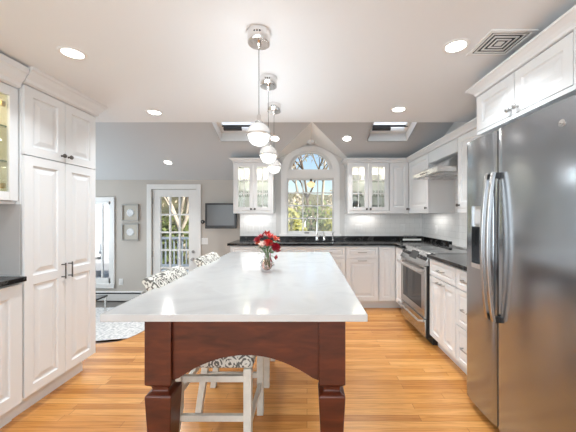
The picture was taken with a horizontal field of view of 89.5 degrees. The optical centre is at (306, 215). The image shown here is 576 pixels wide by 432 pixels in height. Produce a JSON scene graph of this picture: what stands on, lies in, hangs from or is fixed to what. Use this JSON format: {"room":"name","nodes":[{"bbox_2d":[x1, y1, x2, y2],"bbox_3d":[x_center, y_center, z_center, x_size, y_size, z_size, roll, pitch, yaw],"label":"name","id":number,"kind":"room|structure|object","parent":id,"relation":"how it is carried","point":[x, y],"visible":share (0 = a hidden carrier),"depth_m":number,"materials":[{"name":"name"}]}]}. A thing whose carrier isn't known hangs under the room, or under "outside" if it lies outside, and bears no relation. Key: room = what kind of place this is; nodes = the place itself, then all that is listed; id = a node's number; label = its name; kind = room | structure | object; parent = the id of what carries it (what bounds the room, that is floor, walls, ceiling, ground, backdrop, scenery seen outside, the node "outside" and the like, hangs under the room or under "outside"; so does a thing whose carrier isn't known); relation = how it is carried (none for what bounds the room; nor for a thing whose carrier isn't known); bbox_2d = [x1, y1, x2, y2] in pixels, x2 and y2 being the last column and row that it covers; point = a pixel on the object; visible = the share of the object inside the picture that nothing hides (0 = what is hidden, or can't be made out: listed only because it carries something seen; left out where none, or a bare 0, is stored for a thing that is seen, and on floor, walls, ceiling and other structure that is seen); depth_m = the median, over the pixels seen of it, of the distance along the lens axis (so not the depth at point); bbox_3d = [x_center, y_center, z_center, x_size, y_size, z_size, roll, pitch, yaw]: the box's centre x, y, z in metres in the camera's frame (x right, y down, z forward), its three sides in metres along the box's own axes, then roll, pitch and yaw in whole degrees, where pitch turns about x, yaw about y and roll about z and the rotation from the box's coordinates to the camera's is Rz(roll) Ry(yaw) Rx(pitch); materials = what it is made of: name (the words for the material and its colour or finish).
{"room":"kitchen","nodes":[
{"label":"kitchen","id":0,"kind":"room"},
{"bbox_2d":[0,53,28,203],"bbox_3d":[-1.968,-0.500,1.407,0.428,0.859,0.854,0,0,0],"label":"display cabinet","id":1,"kind":"object","parent":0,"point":[13,73],"visible":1,"depth_m":1.79,"materials":[{"name":"beige wood"}]},
{"bbox_2d":[96,205,108,276],"bbox_3d":[-5.300,0.114,7.450,0.100,2.827,1.100,0,0,0],"label":"wall","id":2,"kind":"structure","parent":0,"point":[98,207],"depth_m":7.37,"materials":[{"name":"white paint"}]},
{"bbox_2d":[96,301,126,307],"bbox_3d":[-2.800,1.557,3.750,3.800,0.100,2.900,0,0,0],"label":"floor","id":3,"kind":"structure","parent":0,"point":[99,304],"depth_m":4.96,"materials":[{"name":"grey"}]},
{"bbox_2d":[96,308,144,340],"bbox_3d":[-3.125,1.500,3.860,2.350,0.013,1.680,0,0,0],"label":"rug","id":4,"kind":"object","parent":3,"relation":"on","point":[104,330],"visible":0.04,"depth_m":3.83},
{"bbox_2d":[96,295,107,311],"bbox_3d":[-3.150,1.350,4.250,0.240,0.285,0.320,0,0,0],"label":"side table","id":5,"kind":"object","parent":4,"relation":"on","point":[98,297],"visible":0.22,"depth_m":4.38,"materials":[{"name":"black plastic"}]},
{"bbox_2d":[96,269,188,277],"bbox_3d":[-3.900,1.597,6.735,5.400,0.140,2.930,0,0,0],"label":"floor","id":6,"kind":"structure","parent":0,"point":[187,270],"depth_m":7.36,"materials":[{"name":"grey"}]},
{"bbox_2d":[96,239,108,270],"bbox_3d":[-4.805,1.067,7.096,0.780,0.920,0.772,0,0,-6],"label":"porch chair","id":7,"kind":"object","parent":6,"relation":"on","point":[106,241],"visible":0.14,"depth_m":7.13,"materials":[{"name":"white"}]},
{"bbox_2d":[96,259,108,270],"bbox_3d":[-4.800,1.197,7.050,0.660,0.220,0.660,0,0,-6],"label":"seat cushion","id":8,"kind":"object","parent":7,"relation":"on","point":[106,261],"depth_m":6.73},
{"bbox_2d":[104,239,108,258],"bbox_3d":[-4.831,0.857,7.359,0.660,0.500,0.243,0,0,-6],"label":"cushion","id":9,"kind":"object","parent":7,"relation":"on","point":[106,241],"depth_m":7.27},
{"bbox_2d":[162,237,188,266],"bbox_3d":[-3.225,1.027,8.100,4.050,1.000,0.100,0,0,0],"label":"deck railing","id":10,"kind":"object","parent":6,"relation":"on","point":[165,238],"visible":0.17,"depth_m":8.08,"materials":[{"name":"grey wood"}]},
{"bbox_2d":[96,180,239,292],"bbox_3d":[-2.800,0.353,5.180,3.800,2.307,0.160,0,0,0],"label":"wall","id":11,"kind":"structure","parent":0,"point":[130,256],"depth_m":5.10,"materials":[{"name":"grey paint"}]},
{"bbox_2d":[96,197,114,287],"bbox_3d":[-3.908,0.480,5.120,1.065,1.600,0.100,0,0,0],"label":"window","id":12,"kind":"structure","parent":11,"relation":"in","point":[102,282],"depth_m":5.08,"materials":[{"name":"white wood"}]},
{"bbox_2d":[96,291,143,300],"bbox_3d":[-3.623,1.417,5.064,1.515,0.180,0.069,0,0,0],"label":"baseboard heater","id":13,"kind":"object","parent":11,"relation":"attached to","point":[112,295],"visible":0.36,"depth_m":5.04,"materials":[{"name":"white metal"}]},
{"bbox_2d":[121,204,138,220],"bbox_3d":[-3.100,-0.045,5.085,0.296,0.296,0.029,0,0,0],"label":"picture frame","id":14,"kind":"object","parent":11,"relation":"attached to","point":[129,212],"visible":1,"depth_m":5.09,"materials":[{"name":"silver metal"}]},
{"bbox_2d":[121,224,138,240],"bbox_3d":[-3.100,0.295,5.085,0.296,0.296,0.029,0,0,0],"label":"picture frame","id":15,"kind":"object","parent":11,"relation":"attached to","point":[129,232],"visible":1,"depth_m":5.09,"materials":[{"name":"beige"}]},
{"bbox_2d":[147,184,200,291],"bbox_3d":[-2.335,0.481,5.101,0.950,2.052,0.107,0,0,0],"label":"door","id":16,"kind":"structure","parent":11,"relation":"in","point":[193,191],"depth_m":5.11,"materials":[{"name":"white wood"}]},
{"bbox_2d":[201,238,207,243],"bbox_3d":[-1.800,0.455,5.095,0.118,0.115,0.008,0,0,0],"label":"light switch","id":17,"kind":"object","parent":11,"relation":"attached to","point":[203,240],"visible":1,"depth_m":5.09,"materials":[{"name":"white plastic"}]},
{"bbox_2d":[205,203,236,228],"bbox_3d":[-1.469,0.010,4.983,0.520,0.430,0.134,0,0,-7],"label":"television","id":18,"kind":"object","parent":11,"relation":"attached to","point":[217,215],"visible":0.84,"depth_m":4.92,"materials":[{"name":"black plastic"}]},
{"bbox_2d":[0,308,499,431],"bbox_3d":[-0.245,1.390,0.900,4.350,0.180,8.400,0,0,0],"label":"floor","id":19,"kind":"structure","parent":0,"point":[396,380],"depth_m":2.09,"materials":[{"name":"brown wood"}]},
{"bbox_2d":[0,283,21,427],"bbox_3d":[-2.083,0.859,1.308,0.633,0.882,1.056,0,0,0],"label":"base cabinet","id":20,"kind":"object","parent":19,"relation":"on","point":[10,295],"visible":0.98,"depth_m":1.77,"materials":[{"name":"white wood"}]},
{"bbox_2d":[0,276,26,286],"bbox_3d":[-2.085,0.366,1.307,0.630,0.100,1.054,0,0,0],"label":"countertop","id":21,"kind":"structure","parent":20,"relation":"on","point":[4,280],"depth_m":1.77,"materials":[{"name":"black stone"}]},
{"bbox_2d":[0,66,107,418],"bbox_3d":[-2.076,0.178,2.184,0.680,2.243,0.692,0,0,0],"label":"pantry cabinet","id":22,"kind":"object","parent":19,"relation":"on","point":[57,121],"visible":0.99,"depth_m":2.08,"materials":[{"name":"white wood"}]},
{"bbox_2d":[0,204,20,274],"bbox_3d":[-2.115,0.155,1.834,0.610,0.450,0.005,0,0,0],"label":"backsplash","id":23,"kind":"structure","parent":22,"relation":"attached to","point":[10,214],"depth_m":1.83,"materials":[{"name":"white tile"}]},
{"bbox_2d":[142,266,263,431],"bbox_3d":[-0.569,0.814,1.700,0.587,0.972,0.450,0,0,0],"label":"counter stool","id":24,"kind":"object","parent":19,"relation":"on","point":[158,280],"visible":0.51,"depth_m":1.49,"materials":[{"name":"white wood"}]},
{"bbox_2d":[100,252,367,431],"bbox_3d":[-0.281,0.840,2.057,1.028,0.920,1.892,0,0,0],"label":"island table","id":25,"kind":"object","parent":19,"relation":"on","point":[295,314],"visible":1,"depth_m":1.23,"materials":[{"name":"white stone"}]},
{"bbox_2d":[259,253,274,271],"bbox_3d":[-0.271,0.315,1.965,0.104,0.130,0.104,0,0,0],"label":"vase","id":26,"kind":"object","parent":25,"relation":"on","point":[263,259],"visible":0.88,"depth_m":1.94,"materials":[{"name":"clear glass"}]},
{"bbox_2d":[254,236,269,266],"bbox_3d":[-0.304,0.250,1.946,0.112,0.220,0.058,0,0,0],"label":"rose","id":27,"kind":"object","parent":26,"relation":"in","point":[256,239],"visible":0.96,"depth_m":1.94,"materials":[{"name":"red plant"}]},
{"bbox_2d":[258,241,266,265],"bbox_3d":[-0.293,0.262,1.923,0.064,0.195,0.082,0,0,0],"label":"lily","id":28,"kind":"object","parent":26,"relation":"in","point":[262,243],"visible":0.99,"depth_m":1.92,"materials":[{"name":"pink plant"}]},
{"bbox_2d":[255,241,278,252],"bbox_3d":[-0.271,0.214,1.970,0.170,0.094,0.137,0,0,17],"label":"greenery","id":29,"kind":"object","parent":26,"relation":"in","point":[271,251],"visible":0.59,"depth_m":1.96,"materials":[{"name":"green plant"}]},
{"bbox_2d":[263,239,272,254],"bbox_3d":[-0.256,0.259,1.917,0.064,0.202,0.065,0,0,29],"label":"rose","id":30,"kind":"object","parent":26,"relation":"in","point":[267,241],"visible":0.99,"depth_m":1.92,"materials":[{"name":"red plant"}]},
{"bbox_2d":[267,232,273,265],"bbox_3d":[-0.246,0.238,1.942,0.072,0.244,0.072,0,0,0],"label":"carnation","id":31,"kind":"object","parent":26,"relation":"in","point":[269,235],"visible":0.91,"depth_m":1.94,"materials":[{"name":"red plant"}]},
{"bbox_2d":[265,242,280,268],"bbox_3d":[-0.228,0.269,1.923,0.110,0.183,0.074,0,0,0],"label":"rose","id":32,"kind":"object","parent":26,"relation":"in","point":[275,246],"visible":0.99,"depth_m":1.93,"materials":[{"name":"red plant"}]},
{"bbox_2d":[194,252,274,387],"bbox_3d":[-0.569,0.814,2.400,0.587,0.972,0.450,0,0,0],"label":"counter stool","id":33,"kind":"object","parent":19,"relation":"on","point":[208,258],"visible":0.18,"depth_m":2.20,"materials":[{"name":"fabric"}]},
{"bbox_2d":[230,246,272,251],"bbox_3d":[-0.732,0.859,4.273,0.657,0.883,0.635,0,0,0],"label":"base cabinet","id":34,"kind":"object","parent":19,"relation":"on","point":[232,248],"visible":0.06,"depth_m":3.99,"materials":[{"name":"white wood"}]},
{"bbox_2d":[279,242,344,276],"bbox_3d":[0.065,0.859,4.273,0.934,0.883,0.635,0,0,0],"label":"base cabinet","id":35,"kind":"object","parent":19,"relation":"on","point":[337,252],"visible":0.11,"depth_m":3.99,"materials":[{"name":"white wood"}]},
{"bbox_2d":[227,236,451,248],"bbox_3d":[0.367,0.457,4.111,2.915,0.258,0.958,0,0,0],"label":"countertop","id":36,"kind":"structure","parent":35,"relation":"on","point":[244,240],"depth_m":4.26,"materials":[{"name":"black stone"}]},
{"bbox_2d":[304,216,320,239],"bbox_3d":[0.088,0.199,4.484,0.259,0.371,0.056,0,0,-14],"label":"faucet","id":37,"kind":"object","parent":36,"relation":"on","point":[317,236],"visible":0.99,"depth_m":4.49,"materials":[{"name":"silver metal"}]},
{"bbox_2d":[400,236,420,241],"bbox_3d":[1.520,0.347,4.278,0.266,0.075,0.164,0,0,0],"label":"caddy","id":38,"kind":"object","parent":36,"relation":"on","point":[418,239],"visible":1,"depth_m":4.26,"materials":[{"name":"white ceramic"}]},
{"bbox_2d":[345,246,377,307],"bbox_3d":[0.759,0.859,4.273,0.452,0.883,0.635,0,0,0],"label":"base cabinet","id":39,"kind":"object","parent":19,"relation":"on","point":[361,262],"visible":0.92,"depth_m":3.99,"materials":[{"name":"white wood"}]},
{"bbox_2d":[377,246,400,307],"bbox_3d":[1.386,0.859,4.290,0.800,0.883,0.600,0,0,0],"label":"base cabinet","id":40,"kind":"object","parent":19,"relation":"on","point":[386,255],"visible":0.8,"depth_m":3.99,"materials":[{"name":"white wood"}]},
{"bbox_2d":[396,247,402,305],"bbox_3d":[1.517,0.859,3.809,0.600,0.883,0.352,0,0,0],"label":"base cabinet","id":41,"kind":"object","parent":19,"relation":"on","point":[399,251],"visible":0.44,"depth_m":3.86,"materials":[{"name":"white wood"}]},
{"bbox_2d":[397,245,466,344],"bbox_3d":[1.464,0.834,3.260,0.711,0.932,0.734,0,0,0],"label":"range","id":42,"kind":"object","parent":19,"relation":"on","point":[415,263],"visible":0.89,"depth_m":3.14,"materials":[{"name":"silver metal"}]},
{"bbox_2d":[413,246,466,253],"bbox_3d":[1.518,0.395,3.260,0.515,0.024,0.730,0,0,0],"label":"cooktop","id":43,"kind":"object","parent":42,"relation":"in","point":[430,249],"depth_m":3.25,"materials":[{"name":"silver glass"}]},
{"bbox_2d":[430,259,465,373],"bbox_3d":[1.500,0.859,2.628,0.635,0.883,0.512,0,0,0],"label":"base cabinet","id":44,"kind":"object","parent":19,"relation":"on","point":[443,287],"visible":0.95,"depth_m":2.58,"materials":[{"name":"white wood"}]},
{"bbox_2d":[427,254,466,270],"bbox_3d":[1.505,0.372,2.466,0.630,0.088,0.841,0,0,0],"label":"countertop","id":45,"kind":"structure","parent":44,"relation":"on","point":[456,260],"depth_m":2.58,"materials":[{"name":"black stone"}]},
{"bbox_2d":[456,268,466,374],"bbox_3d":[1.500,0.859,2.208,0.635,0.883,0.325,0,0,0],"label":"base cabinet","id":46,"kind":"object","parent":19,"relation":"on","point":[461,275],"visible":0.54,"depth_m":2.28,"materials":[{"name":"white wood"}]},
{"bbox_2d":[467,94,575,431],"bbox_3d":[1.415,0.400,1.575,0.758,1.800,0.915,0,0,0],"label":"refrigerator","id":47,"kind":"object","parent":19,"relation":"on","point":[521,175],"visible":1,"depth_m":1.47,"materials":[{"name":"grey metal"}]},
{"bbox_2d":[93,122,453,179],"bbox_3d":[-1.385,-1.000,4.048,6.630,0.793,2.203,0,0,0],"label":"ceiling","id":48,"kind":"structure","parent":0,"point":[124,150],"depth_m":4.11,"materials":[{"name":"grey paint"}]},
{"bbox_2d":[163,160,172,164],"bbox_3d":[-2.170,-0.825,4.526,0.144,0.052,0.136,0,0,-5],"label":"ceiling light","id":49,"kind":"object","parent":48,"relation":"attached to","point":[167,162],"visible":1,"depth_m":4.52,"materials":[{"name":"white"}]},
{"bbox_2d":[212,122,254,141],"bbox_3d":[-0.910,-1.276,3.532,0.590,0.522,1.065,0,0,0],"label":"window","id":50,"kind":"structure","parent":48,"relation":"attached to","point":[226,131],"depth_m":3.94,"materials":[{"name":"white"}]},
{"bbox_2d":[270,135,279,141],"bbox_3d":[-0.434,-1.039,3.929,0.144,0.052,0.136,0,0,-5],"label":"ceiling light","id":51,"kind":"object","parent":48,"relation":"attached to","point":[274,138],"visible":0.91,"depth_m":3.92,"materials":[{"name":"white glass"}]},
{"bbox_2d":[342,135,351,141],"bbox_3d":[0.542,-1.039,3.929,0.144,0.052,0.136,0,0,-5],"label":"ceiling light","id":52,"kind":"object","parent":48,"relation":"attached to","point":[346,138],"visible":1,"depth_m":3.92,"materials":[{"name":"white"}]},
{"bbox_2d":[366,122,416,141],"bbox_3d":[1.102,-1.276,3.532,0.580,0.522,1.065,0,0,0],"label":"window","id":53,"kind":"structure","parent":48,"relation":"attached to","point":[380,131],"depth_m":3.98,"materials":[{"name":"white"}]},
{"bbox_2d":[0,0,575,121],"bbox_3d":[-1.385,-1.192,-0.176,6.630,0.495,6.247,0,0,0],"label":"ceiling","id":54,"kind":"structure","parent":0,"point":[184,60],"depth_m":1.68,"materials":[{"name":"white paint"}]},
{"bbox_2d":[56,46,87,59],"bbox_3d":[-1.366,-0.942,1.690,0.144,0.006,0.144,0,0,0],"label":"recessed light","id":55,"kind":"object","parent":54,"relation":"in","point":[69,52],"visible":1,"depth_m":1.68,"materials":[{"name":"white"}]},
{"bbox_2d":[145,109,162,114],"bbox_3d":[-1.400,-0.942,2.660,0.144,0.006,0.144,0,0,0],"label":"recessed light","id":56,"kind":"object","parent":54,"relation":"in","point":[149,111],"visible":1,"depth_m":2.66,"materials":[{"name":"white"}]},
{"bbox_2d":[246,24,270,146],"bbox_3d":[-0.247,-0.648,1.490,0.127,0.594,0.127,0,0,0],"label":"pendant lamp","id":57,"kind":"object","parent":54,"relation":"hanging from","point":[258,134],"visible":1,"depth_m":1.45,"materials":[{"name":"white glass"}]},
{"bbox_2d":[249,133,268,145],"bbox_3d":[-0.247,-0.386,1.490,0.104,0.052,0.103,0,0,0],"label":"diffuser","id":58,"kind":"object","parent":57,"relation":"attached to","point":[255,139],"depth_m":1.46,"materials":[{"name":"white glass"}]},
{"bbox_2d":[259,73,277,163],"bbox_3d":[-0.264,-0.648,1.986,0.127,0.594,0.127,0,0,0],"label":"pendant lamp","id":59,"kind":"object","parent":54,"relation":"hanging from","point":[268,154],"visible":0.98,"depth_m":1.95,"materials":[{"name":"white glass"}]},
{"bbox_2d":[261,154,275,162],"bbox_3d":[-0.264,-0.386,1.986,0.104,0.052,0.103,0,0,0],"label":"diffuser","id":60,"kind":"object","parent":59,"relation":"attached to","point":[265,158],"depth_m":1.95,"materials":[{"name":"white glass"}]},
{"bbox_2d":[266,102,280,173],"bbox_3d":[-0.281,-0.648,2.469,0.127,0.594,0.127,0,0,0],"label":"pendant lamp","id":61,"kind":"object","parent":54,"relation":"hanging from","point":[274,107],"visible":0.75,"depth_m":2.43,"materials":[{"name":"white glass"}]},
{"bbox_2d":[268,166,279,172],"bbox_3d":[-0.281,-0.386,2.469,0.104,0.052,0.103,0,0,0],"label":"diffuser","id":62,"kind":"object","parent":61,"relation":"attached to","point":[271,169],"depth_m":2.43,"materials":[{"name":"white glass"}]},
{"bbox_2d":[390,106,406,112],"bbox_3d":[0.816,-0.942,2.585,0.144,0.006,0.144,0,0,0],"label":"recessed light","id":63,"kind":"object","parent":54,"relation":"in","point":[399,108],"visible":1,"depth_m":2.58,"materials":[{"name":"white"}]},
{"bbox_2d":[442,38,470,53],"bbox_3d":[0.832,-0.942,1.620,0.144,0.006,0.144,0,0,0],"label":"recessed light","id":64,"kind":"object","parent":54,"relation":"in","point":[457,45],"visible":1,"depth_m":1.61,"materials":[{"name":"white"}]},
{"bbox_2d":[466,29,538,55],"bbox_3d":[1.055,-0.941,1.590,0.240,0.008,0.240,0,0,0],"label":"ceiling vent","id":65,"kind":"object","parent":54,"relation":"in","point":[497,42],"visible":1,"depth_m":1.57,"materials":[{"name":"white metal"}]},
{"bbox_2d":[275,144,344,235],"bbox_3d":[0.435,0.025,4.680,2.990,2.950,0.160,0,0,0],"label":"wall","id":66,"kind":"structure","parent":0,"point":[339,159],"depth_m":4.60,"materials":[{"name":"white paint"}]},
{"bbox_2d":[246,224,253,231],"bbox_3d":[-0.900,0.200,4.587,0.118,0.115,0.008,0,0,0],"label":"light switch","id":67,"kind":"object","parent":66,"relation":"attached to","point":[249,227],"visible":1,"depth_m":4.59,"materials":[{"name":"white plastic"}]},
{"bbox_2d":[229,158,276,213],"bbox_3d":[-0.792,-0.432,4.408,0.689,0.809,0.380,0,0,0],"label":"upper cabinet","id":68,"kind":"object","parent":66,"relation":"attached to","point":[251,167],"visible":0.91,"depth_m":4.27,"materials":[{"name":"white wood"}]},
{"bbox_2d":[259,224,262,231],"bbox_3d":[-0.730,0.200,4.587,0.070,0.115,0.008,0,0,0],"label":"wall outlet","id":69,"kind":"object","parent":66,"relation":"attached to","point":[260,225],"visible":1,"depth_m":4.59,"materials":[{"name":"white plastic"}]},
{"bbox_2d":[279,146,340,235],"bbox_3d":[0.051,-0.382,4.612,0.973,1.420,0.125,0,0,0],"label":"window","id":70,"kind":"structure","parent":66,"relation":"in","point":[287,173],"depth_m":4.58,"materials":[{"name":"white wood"}]},
{"bbox_2d":[240,212,421,235],"bbox_3d":[0.385,0.170,4.596,2.890,0.460,0.008,0,0,0],"label":"backsplash","id":71,"kind":"structure","parent":66,"relation":"attached to","point":[372,224],"depth_m":4.59,"materials":[{"name":"tile"}]},
{"bbox_2d":[355,224,361,231],"bbox_3d":[0.815,0.200,4.587,0.118,0.115,0.008,0,0,0],"label":"wall outlet","id":72,"kind":"object","parent":66,"relation":"attached to","point":[358,227],"visible":1,"depth_m":4.59,"materials":[{"name":"white plastic"}]},
{"bbox_2d":[341,158,389,213],"bbox_3d":[0.878,-0.432,4.408,0.664,0.809,0.380,0,0,0],"label":"upper cabinet","id":73,"kind":"object","parent":66,"relation":"attached to","point":[366,167],"visible":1,"depth_m":4.27,"materials":[{"name":"white wood"}]},
{"bbox_2d":[385,158,423,213],"bbox_3d":[1.516,-0.432,4.408,0.611,0.809,0.380,0,0,0],"label":"upper cabinet","id":74,"kind":"object","parent":66,"relation":"attached to","point":[398,167],"visible":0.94,"depth_m":4.27,"materials":[{"name":"white wood"}]},
{"bbox_2d":[277,122,346,158],"bbox_3d":[0.060,-1.007,4.122,1.390,0.412,1.056,0,0,0],"label":"ceiling","id":75,"kind":"structure","parent":0,"point":[311,131],"depth_m":4.22,"materials":[{"name":"white paint"}]},
{"bbox_2d":[307,139,314,187],"bbox_3d":[0.062,-0.792,4.470,0.128,0.733,0.128,0,0,0],"label":"pendant","id":76,"kind":"object","parent":75,"relation":"hanging from","point":[310,183],"visible":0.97,"depth_m":4.43,"materials":[{"name":"white glass"}]},
{"bbox_2d":[444,122,466,135],"bbox_3d":[1.905,-0.020,0.900,0.150,2.840,8.400,0,0,0],"label":"wall","id":77,"kind":"structure","parent":0,"point":[455,125],"depth_m":3.57,"materials":[{"name":"white paint"}]},
{"bbox_2d":[406,148,454,212],"bbox_3d":[1.637,-0.432,3.925,0.383,0.809,0.689,0,0,0],"label":"upper cabinet","id":78,"kind":"object","parent":77,"relation":"attached to","point":[425,196],"visible":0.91,"depth_m":3.63,"materials":[{"name":"white wood"}]},
{"bbox_2d":[413,155,457,179],"bbox_3d":[1.559,-0.531,3.235,0.526,0.198,0.682,0,0,0],"label":"range hood","id":79,"kind":"object","parent":77,"relation":"attached to","point":[447,169],"visible":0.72,"depth_m":3.07,"materials":[{"name":"silver metal"}]},
{"bbox_2d":[424,132,457,163],"bbox_3d":[1.637,-0.736,3.236,0.383,0.202,0.687,0,0,0],"label":"upper cabinet","id":80,"kind":"object","parent":77,"relation":"attached to","point":[446,147],"visible":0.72,"depth_m":3.18,"materials":[{"name":"white wood"}]},
{"bbox_2d":[422,179,466,247],"bbox_3d":[1.826,-0.050,3.316,0.008,0.900,2.552,0,0,0],"label":"backsplash","id":81,"kind":"structure","parent":77,"relation":"attached to","point":[452,227],"depth_m":3.71,"materials":[{"name":"tile"}]},
{"bbox_2d":[452,117,480,211],"bbox_3d":[1.637,-0.432,2.447,0.383,0.809,0.885,0,0,0],"label":"upper cabinet","id":82,"kind":"object","parent":77,"relation":"attached to","point":[467,132],"visible":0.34,"depth_m":2.77,"materials":[{"name":"white wood"}]},
{"bbox_2d":[465,5,575,135],"bbox_3d":[1.472,-0.714,1.560,0.707,0.327,0.984,0,0,0],"label":"upper cabinet","id":83,"kind":"object","parent":77,"relation":"attached to","point":[540,74],"visible":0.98,"depth_m":1.51,"materials":[{"name":"white wood"}]},
{"label":"outside","id":84,"kind":"structure","parent":0,"visible":0},
{"bbox_2d":[162,194,331,263],"bbox_3d":[-2.000,-0.051,22.450,40.000,4.834,34.000,0,0,0],"label":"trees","id":85,"kind":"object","parent":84,"point":[313,197],"depth_m":24.75,"materials":[{"name":"green plant"}]},
{"bbox_2d":[162,213,188,263],"bbox_3d":[-4.907,0.922,10.982,2.282,2.058,2.221,0,0,0],"label":"bush","id":86,"kind":"object","parent":85,"relation":"on","point":[174,228],"visible":0.27,"depth_m":10.46,"materials":[{"name":"green plant"}]},
{"bbox_2d":[163,197,188,263],"bbox_3d":[-5.081,-1.244,10.211,4.360,6.642,5.532,0,0,-18],"label":"tree","id":87,"kind":"object","parent":85,"relation":"on","point":[175,217],"visible":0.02,"depth_m":10.39,"materials":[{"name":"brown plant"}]},
{"bbox_2d":[178,197,184,218],"bbox_3d":[-5.360,-2.794,13.558,5.926,8.422,3.544,0,0,-42],"label":"tree","id":88,"kind":"object","parent":85,"relation":"on","point":[183,198],"visible":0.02,"depth_m":13.67,"materials":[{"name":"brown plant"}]},
{"bbox_2d":[288,203,307,230],"bbox_3d":[-0.629,0.908,7.580,1.725,2.710,1.758,0,0,0],"label":"bush","id":89,"kind":"object","parent":85,"relation":"on","point":[295,222],"visible":0.06,"depth_m":7.41,"materials":[{"name":"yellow plant"}]},
{"bbox_2d":[288,191,308,228],"bbox_3d":[-0.926,0.381,12.500,2.305,2.769,2.307,0,0,0],"label":"bush","id":90,"kind":"object","parent":85,"relation":"on","point":[293,201],"visible":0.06,"depth_m":12.21,"materials":[{"name":"grey plant"}]},
{"bbox_2d":[292,154,310,203],"bbox_3d":[-0.962,-5.982,25.178,9.010,10.227,7.404,0,0,0],"label":"tree","id":91,"kind":"object","parent":85,"relation":"on","point":[307,155],"visible":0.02,"depth_m":25.07,"materials":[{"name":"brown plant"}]},
{"bbox_2d":[293,155,326,230],"bbox_3d":[-0.441,-4.364,16.879,5.545,10.560,9.574,0,0,-44],"label":"tree","id":92,"kind":"object","parent":85,"relation":"on","point":[300,157],"visible":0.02,"depth_m":16.75,"materials":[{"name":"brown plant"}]},
{"bbox_2d":[290,199,331,230],"bbox_3d":[0.155,0.901,8.967,1.949,2.811,1.880,0,0,0],"label":"bush","id":93,"kind":"object","parent":85,"relation":"on","point":[323,214],"visible":0.08,"depth_m":8.75,"materials":[{"name":"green plant"}]},
{"bbox_2d":[310,154,327,204],"bbox_3d":[1.704,-5.843,22.907,6.910,10.095,6.530,0,0,5],"label":"tree","id":94,"kind":"object","parent":85,"relation":"on","point":[324,163],"visible":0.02,"depth_m":23.91,"materials":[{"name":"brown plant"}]},
{"bbox_2d":[318,207,331,230],"bbox_3d":[0.932,1.030,7.902,1.813,2.649,1.843,0,0,0],"label":"bush","id":95,"kind":"object","parent":85,"relation":"on","point":[327,225],"visible":0.02,"depth_m":7.83,"materials":[{"name":"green plant"}]},
{"bbox_2d":[321,190,331,222],"bbox_3d":[1.686,0.106,13.016,2.567,2.769,2.457,0,0,0],"label":"bush","id":96,"kind":"object","parent":85,"relation":"on","point":[330,202],"visible":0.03,"depth_m":13.02,"materials":[{"name":"grey plant"}]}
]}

